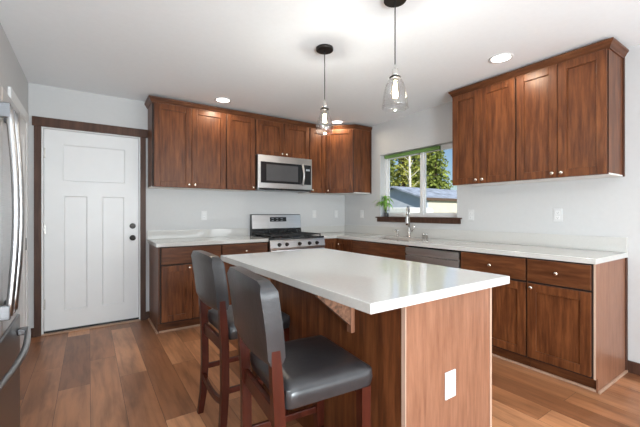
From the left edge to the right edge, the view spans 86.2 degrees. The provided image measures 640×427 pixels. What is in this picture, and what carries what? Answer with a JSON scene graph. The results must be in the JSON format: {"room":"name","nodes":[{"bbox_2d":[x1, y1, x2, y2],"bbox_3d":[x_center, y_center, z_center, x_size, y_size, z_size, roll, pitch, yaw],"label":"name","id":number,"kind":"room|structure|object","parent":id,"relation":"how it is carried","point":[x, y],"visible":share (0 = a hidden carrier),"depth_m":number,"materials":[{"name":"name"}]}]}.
{"room":"kitchen","nodes":[
{"label":"kitchen","id":0,"kind":"room"},
{"bbox_2d":[0,23,27,112],"bbox_3d":[-2.630,-0.026,2.338,0.760,2.490,1.900,0,0,-34],"label":"wall","id":1,"kind":"structure","parent":0,"point":[12,75],"depth_m":2.61,"materials":[{"name":"white paint"}]},
{"bbox_2d":[8,86,28,350],"bbox_3d":[-2.508,0.149,2.855,0.020,2.140,0.880,0,0,-34],"label":"door","id":2,"kind":"structure","parent":1,"relation":"in","point":[24,117],"depth_m":3.06,"materials":[{"name":"white paint"}]},
{"bbox_2d":[28,83,344,327],"bbox_3d":[-1.569,-0.026,4.286,4.900,2.490,0.140,0,0,-34],"label":"wall","id":3,"kind":"structure","parent":0,"point":[166,209],"depth_m":4.00,"materials":[{"name":"white paint"}]},
{"bbox_2d":[32,116,147,336],"bbox_3d":[-2.429,0.136,3.678,1.018,2.167,0.166,0,0,-34],"label":"door","id":4,"kind":"structure","parent":3,"relation":"in","point":[90,180],"depth_m":3.63,"materials":[{"name":"white paint"}]},
{"bbox_2d":[31,311,148,337],"bbox_3d":[-2.399,1.174,3.633,1.073,0.090,0.014,0,0,-34],"label":"baseboard","id":5,"kind":"structure","parent":3,"relation":"attached to","point":[147,312],"depth_m":3.35,"materials":[{"name":"brown wood"}]},
{"bbox_2d":[148,102,225,190],"bbox_3d":[-1.541,-0.740,3.999,0.806,0.918,0.361,0,0,-34],"label":"upper cabinet","id":6,"kind":"object","parent":3,"relation":"attached to","point":[187,146],"visible":1,"depth_m":3.85,"materials":[{"name":"brown wood"}]},
{"bbox_2d":[144,95,371,130],"bbox_3d":[-0.613,-1.220,4.433,2.961,0.058,0.349,0,0,-27],"label":"crown molding","id":7,"kind":"structure","parent":6,"relation":"attached to","point":[150,98],"depth_m":4.24,"materials":[{"name":"brown wood"}]},
{"bbox_2d":[147,228,247,239],"bbox_3d":[-1.472,0.254,4.254,1.218,0.101,0.020,0,0,-34],"label":"backsplash","id":8,"kind":"structure","parent":3,"relation":"attached to","point":[196,233],"depth_m":4.21,"materials":[{"name":"white stone"}]},
{"bbox_2d":[201,211,206,219],"bbox_3d":[-1.450,0.034,4.277,0.072,0.116,0.008,0,0,-34],"label":"outlet","id":9,"kind":"object","parent":3,"relation":"attached to","point":[203,213],"visible":1,"depth_m":4.27,"materials":[{"name":"white plastic"}]},
{"bbox_2d":[220,114,254,191],"bbox_3d":[-1.051,-0.740,4.330,0.374,0.918,0.361,0,0,-34],"label":"upper cabinet","id":10,"kind":"object","parent":3,"relation":"attached to","point":[240,131],"visible":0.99,"depth_m":4.21,"materials":[{"name":"brown wood"}]},
{"bbox_2d":[255,119,308,158],"bbox_3d":[-0.561,-0.969,4.662,0.804,0.461,0.361,0,0,-34],"label":"upper cabinet","id":11,"kind":"object","parent":3,"relation":"attached to","point":[271,138],"visible":0.83,"depth_m":4.51,"materials":[{"name":"brown wood"}]},
{"bbox_2d":[255,154,311,192],"bbox_3d":[-0.534,-0.513,4.624,0.797,0.442,0.453,0,0,-34],"label":"microwave","id":12,"kind":"object","parent":11,"relation":"attached to","point":[272,173],"visible":0.98,"depth_m":4.46,"materials":[{"name":"silver metal"}]},
{"bbox_2d":[298,128,325,193],"bbox_3d":[-0.114,-0.740,4.964,0.272,0.918,0.361,0,0,-34],"label":"upper cabinet","id":13,"kind":"object","parent":3,"relation":"attached to","point":[317,141],"visible":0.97,"depth_m":4.86,"materials":[{"name":"brown wood"}]},
{"bbox_2d":[312,210,315,217],"bbox_3d":[-0.089,0.019,5.197,0.072,0.116,0.008,0,0,-34],"label":"outlet","id":14,"kind":"object","parent":3,"relation":"attached to","point":[313,211],"visible":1,"depth_m":5.19,"materials":[{"name":"white plastic"}]},
{"bbox_2d":[301,226,343,232],"bbox_3d":[0.038,0.254,5.275,0.846,0.101,0.020,0,0,-34],"label":"backsplash","id":15,"kind":"structure","parent":3,"relation":"attached to","point":[313,229],"depth_m":5.26,"materials":[{"name":"white stone"}]},
{"bbox_2d":[334,210,337,217],"bbox_3d":[0.257,0.019,5.430,0.072,0.116,0.008,0,0,-34],"label":"outlet","id":16,"kind":"object","parent":3,"relation":"attached to","point":[335,211],"visible":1,"depth_m":5.43,"materials":[{"name":"white plastic"}]},
{"bbox_2d":[0,0,639,126],"bbox_3d":[0.631,-1.321,1.030,4.900,0.100,8.000,0,0,-34],"label":"ceiling","id":17,"kind":"structure","parent":0,"point":[261,56],"depth_m":2.58,"materials":[{"name":"white paint"}]},
{"bbox_2d":[214,97,230,102],"bbox_3d":[-1.092,-1.267,3.848,0.186,0.006,0.186,0,0,-34],"label":"recessed light","id":18,"kind":"object","parent":17,"relation":"in","point":[218,99],"visible":1,"depth_m":3.85,"materials":[{"name":"white plastic"}]},
{"bbox_2d":[316,44,332,133],"bbox_3d":[0.036,-0.938,2.631,0.140,0.666,0.140,0,0,-34],"label":"pendant lamp","id":19,"kind":"object","parent":17,"relation":"hanging from","point":[324,49],"visible":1,"depth_m":2.62,"materials":[{"name":"brown metal"}]},
{"bbox_2d":[320,99,328,110],"bbox_3d":[0.036,-0.833,2.631,0.068,0.087,0.068,0,0,-34],"label":"socket","id":20,"kind":"object","parent":19,"relation":"attached to","point":[324,105],"depth_m":2.61,"materials":[{"name":"silver metal"}]},
{"bbox_2d":[330,120,342,123],"bbox_3d":[0.238,-1.267,4.779,0.186,0.006,0.186,0,0,-34],"label":"recessed light","id":21,"kind":"object","parent":17,"relation":"in","point":[334,121],"visible":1,"depth_m":4.79,"materials":[{"name":"white plastic"}]},
{"bbox_2d":[383,0,407,107],"bbox_3d":[0.443,-0.943,2.015,0.153,0.656,0.153,0,0,-34],"label":"pendant lamp","id":22,"kind":"object","parent":17,"relation":"hanging from","point":[389,3],"visible":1,"depth_m":2.01,"materials":[{"name":"brown metal"}]},
{"bbox_2d":[389,64,400,80],"bbox_3d":[0.443,-0.833,2.015,0.068,0.087,0.068,0,0,-34],"label":"socket","id":23,"kind":"object","parent":22,"relation":"attached to","point":[394,76],"depth_m":2.00,"materials":[{"name":"silver metal"}]},
{"bbox_2d":[488,53,513,63],"bbox_3d":[1.485,-1.267,2.805,0.186,0.006,0.186,0,0,-34],"label":"recessed light","id":24,"kind":"object","parent":17,"relation":"in","point":[503,57],"visible":1,"depth_m":2.80,"materials":[{"name":"white plastic"}]},
{"bbox_2d":[20,319,639,426],"bbox_3d":[0.631,1.249,1.030,4.900,0.060,8.000,0,0,-34],"label":"floor","id":25,"kind":"structure","parent":0,"point":[130,374],"depth_m":2.37,"materials":[{"name":"wood"}]},
{"bbox_2d":[0,84,30,426],"bbox_3d":[-1.667,0.326,1.197,0.979,1.784,0.906,0,0,-34],"label":"refrigerator","id":26,"kind":"object","parent":25,"relation":"on","point":[11,164],"visible":1,"depth_m":1.47,"materials":[{"name":"silver metal"}]},
{"bbox_2d":[148,244,220,333],"bbox_3d":[-1.522,0.781,3.830,0.647,0.875,0.668,0,0,-34],"label":"base cabinet","id":27,"kind":"object","parent":25,"relation":"on","point":[173,296],"visible":0.62,"depth_m":3.53,"materials":[{"name":"brown wood"}]},
{"bbox_2d":[147,228,267,246],"bbox_3d":[-1.297,0.273,3.995,1.218,0.138,0.646,0,0,-34],"label":"countertop","id":28,"kind":"structure","parent":27,"relation":"on","point":[158,238],"depth_m":4.03,"materials":[{"name":"white stone"}]},
{"bbox_2d":[191,250,289,426],"bbox_3d":[-0.478,0.719,2.036,0.484,0.999,0.428,0,0,-34],"label":"bar stool","id":29,"kind":"object","parent":25,"relation":"on","point":[208,268],"visible":0.59,"depth_m":1.84,"materials":[{"name":"grey leather"}]},
{"bbox_2d":[221,242,267,304],"bbox_3d":[-1.020,0.781,4.168,0.557,0.875,0.668,0,0,-34],"label":"base cabinet","id":30,"kind":"object","parent":25,"relation":"on","point":[255,247],"visible":0.16,"depth_m":3.87,"materials":[{"name":"brown wood"}]},
{"bbox_2d":[250,214,324,251],"bbox_3d":[-0.435,0.619,4.514,0.783,1.198,0.743,0,0,-34],"label":"range","id":31,"kind":"object","parent":25,"relation":"on","point":[283,232],"visible":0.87,"depth_m":4.56,"materials":[{"name":"silver metal"}]},
{"bbox_2d":[254,235,323,239],"bbox_3d":[-0.432,0.312,4.509,0.783,0.022,0.575,0,0,-34],"label":"cooktop","id":32,"kind":"object","parent":31,"relation":"in","point":[274,237],"depth_m":4.31,"materials":[{"name":"black metal"}]},
{"bbox_2d":[227,266,371,426],"bbox_3d":[-0.096,0.719,1.395,0.484,0.999,0.428,0,0,-29],"label":"bar stool","id":33,"kind":"object","parent":25,"relation":"on","point":[296,373],"visible":1,"depth_m":1.27,"materials":[{"name":"grey leather"}]},
{"bbox_2d":[324,238,352,251],"bbox_3d":[0.309,0.781,4.892,0.866,0.875,0.956,0,0,-34],"label":"base cabinet","id":34,"kind":"object","parent":25,"relation":"on","point":[339,244],"visible":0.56,"depth_m":4.57,"materials":[{"name":"brown wood"}]},
{"bbox_2d":[252,273,491,426],"bbox_3d":[0.093,0.781,2.053,0.832,0.875,1.502,0,0,-34],"label":"kitchen island","id":35,"kind":"object","parent":25,"relation":"on","point":[430,362],"visible":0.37,"depth_m":1.49,"materials":[{"name":"brown wood"}]},
{"bbox_2d":[221,248,509,313],"bbox_3d":[0.102,0.324,2.057,0.904,0.037,1.582,0,0,-34],"label":"island countertop","id":36,"kind":"structure","parent":35,"relation":"on","point":[370,284],"depth_m":1.64,"materials":[{"name":"white stone"}]},
{"bbox_2d":[445,369,455,399],"bbox_3d":[0.560,0.737,1.470,0.072,0.116,0.006,0,0,-34],"label":"outlet","id":37,"kind":"object","parent":35,"relation":"attached to","point":[450,374],"depth_m":1.47,"materials":[{"name":"white plastic"}]},
{"bbox_2d":[449,376,453,383],"bbox_3d":[0.562,0.715,1.466,0.032,0.028,0.004,0,0,-34],"label":"receptacle","id":38,"kind":"object","parent":35,"relation":"attached to","point":[451,378],"depth_m":1.47,"materials":[{"name":"white plastic"}]},
{"bbox_2d":[449,386,453,393],"bbox_3d":[0.562,0.759,1.466,0.032,0.028,0.004,0,0,-34],"label":"receptacle","id":39,"kind":"object","parent":35,"relation":"attached to","point":[451,388],"depth_m":1.47,"materials":[{"name":"white plastic"}]},
{"bbox_2d":[352,239,407,259],"bbox_3d":[0.909,0.781,4.182,0.668,0.875,0.887,0,0,-34],"label":"base cabinet","id":40,"kind":"object","parent":25,"relation":"on","point":[395,251],"visible":0.04,"depth_m":3.95,"materials":[{"name":"brown wood"}]},
{"bbox_2d":[301,225,627,264],"bbox_3d":[1.023,0.266,3.836,0.867,0.154,3.507,0,0,-34],"label":"countertop","id":41,"kind":"structure","parent":40,"relation":"on","point":[595,250],"depth_m":3.20,"materials":[{"name":"white stone"}]},
{"bbox_2d":[405,206,414,236],"bbox_3d":[1.118,0.109,4.225,0.105,0.392,0.199,0,0,20],"label":"faucet","id":42,"kind":"object","parent":41,"relation":"on","point":[407,220],"visible":0.98,"depth_m":4.26,"materials":[{"name":"metal"}]},
{"bbox_2d":[406,245,461,268],"bbox_3d":[1.340,0.783,3.543,0.612,0.871,0.638,0,0,-34],"label":"dishwasher","id":43,"kind":"object","parent":25,"relation":"on","point":[435,256],"visible":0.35,"depth_m":3.33,"materials":[{"name":"silver metal"}]},
{"bbox_2d":[461,251,530,368],"bbox_3d":[1.683,0.781,3.038,0.668,0.875,0.562,0,0,-34],"label":"base cabinet","id":44,"kind":"object","parent":25,"relation":"on","point":[509,301],"visible":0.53,"depth_m":2.76,"materials":[{"name":"brown wood"}]},
{"bbox_2d":[527,258,627,393],"bbox_3d":[1.966,0.781,2.618,0.668,0.875,0.445,0,0,-34],"label":"base cabinet","id":45,"kind":"object","parent":25,"relation":"on","point":[577,313],"visible":1,"depth_m":2.45,"materials":[{"name":"brown wood"}]},
{"bbox_2d":[345,44,639,362],"bbox_3d":[2.639,-0.026,2.363,0.160,2.490,7.760,0,0,-34],"label":"wall","id":46,"kind":"structure","parent":0,"point":[607,207],"depth_m":3.11,"materials":[{"name":"white paint"}]},
{"bbox_2d":[315,129,371,195],"bbox_3d":[0.324,-0.740,5.098,0.613,0.918,0.633,0,0,-34],"label":"upper cabinet","id":47,"kind":"object","parent":46,"relation":"attached to","point":[348,151],"visible":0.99,"depth_m":4.89,"materials":[{"name":"brown wood"}]},
{"bbox_2d":[360,210,363,217],"bbox_3d":[0.633,0.019,5.181,0.008,0.116,0.072,0,0,-34],"label":"outlet","id":48,"kind":"object","parent":46,"relation":"attached to","point":[361,211],"visible":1,"depth_m":5.17,"materials":[{"name":"white plastic"}]},
{"bbox_2d":[375,143,461,223],"bbox_3d":[1.245,-0.346,4.382,0.180,0.941,1.352,0,0,-34],"label":"window","id":49,"kind":"structure","parent":46,"relation":"in","point":[422,217],"depth_m":4.34,"materials":[{"name":"white plastic"}]},
{"bbox_2d":[374,195,393,216],"bbox_3d":[0.890,-0.097,4.770,0.176,0.298,0.329,0,0,-34],"label":"bamboo plant","id":50,"kind":"object","parent":49,"relation":"on","point":[385,204],"visible":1,"depth_m":4.77,"materials":[{"name":"green plant"}]},
{"bbox_2d":[384,146,440,158],"bbox_3d":[1.185,-0.787,4.491,0.032,0.043,0.915,0,0,-34],"label":"window shade","id":51,"kind":"object","parent":49,"relation":"attached to","point":[434,147],"visible":1,"depth_m":4.42,"materials":[{"name":"green fabric"}]},
{"bbox_2d":[468,210,473,220],"bbox_3d":[1.633,0.024,3.702,0.008,0.116,0.072,0,0,-34],"label":"outlet","id":52,"kind":"object","parent":46,"relation":"attached to","point":[470,212],"visible":1,"depth_m":3.69,"materials":[{"name":"white plastic"}]},
{"bbox_2d":[345,225,627,252],"bbox_3d":[1.380,0.247,4.064,0.020,0.116,3.486,0,0,-34],"label":"backsplash","id":53,"kind":"structure","parent":46,"relation":"attached to","point":[599,243],"depth_m":3.31,"materials":[{"name":"white stone"}]},
{"bbox_2d":[452,78,531,186],"bbox_3d":[1.660,-0.740,3.342,0.361,0.918,0.634,0,0,-34],"label":"upper cabinet","id":54,"kind":"object","parent":46,"relation":"attached to","point":[483,119],"visible":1,"depth_m":3.23,"materials":[{"name":"brown wood"}]},
{"bbox_2d":[553,208,562,221],"bbox_3d":[2.097,0.019,3.015,0.008,0.116,0.072,0,0,-34],"label":"outlet","id":55,"kind":"object","parent":46,"relation":"attached to","point":[557,213],"visible":1,"depth_m":3.01,"materials":[{"name":"white plastic"}]},
{"bbox_2d":[516,48,624,182],"bbox_3d":[2.022,-0.740,2.808,0.363,0.918,0.652,0,0,-34],"label":"upper cabinet","id":56,"kind":"object","parent":46,"relation":"attached to","point":[570,115],"visible":1,"depth_m":2.65,"materials":[{"name":"brown wood"}]},
{"bbox_2d":[448,37,628,96],"bbox_3d":[1.847,-1.220,3.080,0.346,0.058,1.346,0,0,-34],"label":"crown molding","id":57,"kind":"structure","parent":56,"relation":"attached to","point":[611,43],"depth_m":2.77,"materials":[{"name":"brown wood"}]},
{"bbox_2d":[627,360,639,375],"bbox_3d":[3.547,1.174,0.864,0.014,0.090,4.260,0,0,-34],"label":"baseboard","id":58,"kind":"structure","parent":46,"relation":"attached to","point":[632,367],"depth_m":2.59,"materials":[{"name":"brown wood"}]},
{"label":"outside","id":59,"kind":"structure","parent":0,"visible":0},
{"bbox_3d":[17.988,2.069,39.312,66.170,0.200,95.000,0,0,-34],"label":"ground","id":60,"kind":"structure","parent":59,"visible":0},
{"bbox_2d":[390,159,397,185],"bbox_3d":[7.277,-3.581,37.886,4.009,11.100,3.987,0,0,8],"label":"conifer tree","id":61,"kind":"object","parent":60,"relation":"on","point":[392,162],"visible":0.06,"depth_m":37.20,"materials":[{"name":"green plant"}]},
{"bbox_2d":[391,157,416,186],"bbox_3d":[6.876,-2.335,28.348,3.061,8.608,3.045,0,0,17],"label":"conifer tree","id":62,"kind":"object","parent":60,"relation":"on","point":[401,179],"visible":0.29,"depth_m":28.09,"materials":[{"name":"green plant"}]},
{"bbox_2d":[405,156,416,186],"bbox_3d":[6.755,-1.906,25.758,1.399,7.752,1.293,0,0,4],"label":"bare tree","id":63,"kind":"object","parent":60,"relation":"on","point":[409,160],"visible":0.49,"depth_m":25.64,"materials":[{"name":"white plant"}]},
{"bbox_2d":[390,207,433,212],"bbox_3d":[3.787,0.859,16.620,1.714,2.220,2.900,0,0,-34],"label":"van","id":64,"kind":"object","parent":60,"relation":"on","point":[395,209],"visible":0.08,"depth_m":15.42,"materials":[{"name":"white paint"}]},
{"bbox_2d":[407,155,419,187],"bbox_3d":[12.454,-4.152,44.592,4.753,12.241,4.978,0,0,-19],"label":"conifer tree","id":65,"kind":"object","parent":60,"relation":"on","point":[414,158],"visible":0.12,"depth_m":44.19,"materials":[{"name":"green plant"}]},
{"bbox_2d":[390,186,456,212],"bbox_3d":[8.956,0.194,23.360,11.600,3.549,5.080,0,0,-34],"label":"shed","id":66,"kind":"object","parent":60,"relation":"on","point":[439,200],"visible":0.18,"depth_m":19.52,"materials":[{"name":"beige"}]},
{"bbox_2d":[411,153,440,187],"bbox_3d":[11.883,-4.031,38.384,5.288,12.000,4.535,0,0,28],"label":"conifer tree","id":67,"kind":"object","parent":60,"relation":"on","point":[418,169],"visible":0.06,"depth_m":38.11,"materials":[{"name":"green plant"}]},
{"bbox_2d":[426,150,452,189],"bbox_3d":[10.537,-3.067,31.638,4.371,10.071,4.593,0,0,-39],"label":"conifer tree","id":68,"kind":"object","parent":60,"relation":"on","point":[435,165],"visible":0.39,"depth_m":30.88,"materials":[{"name":"green plant"}]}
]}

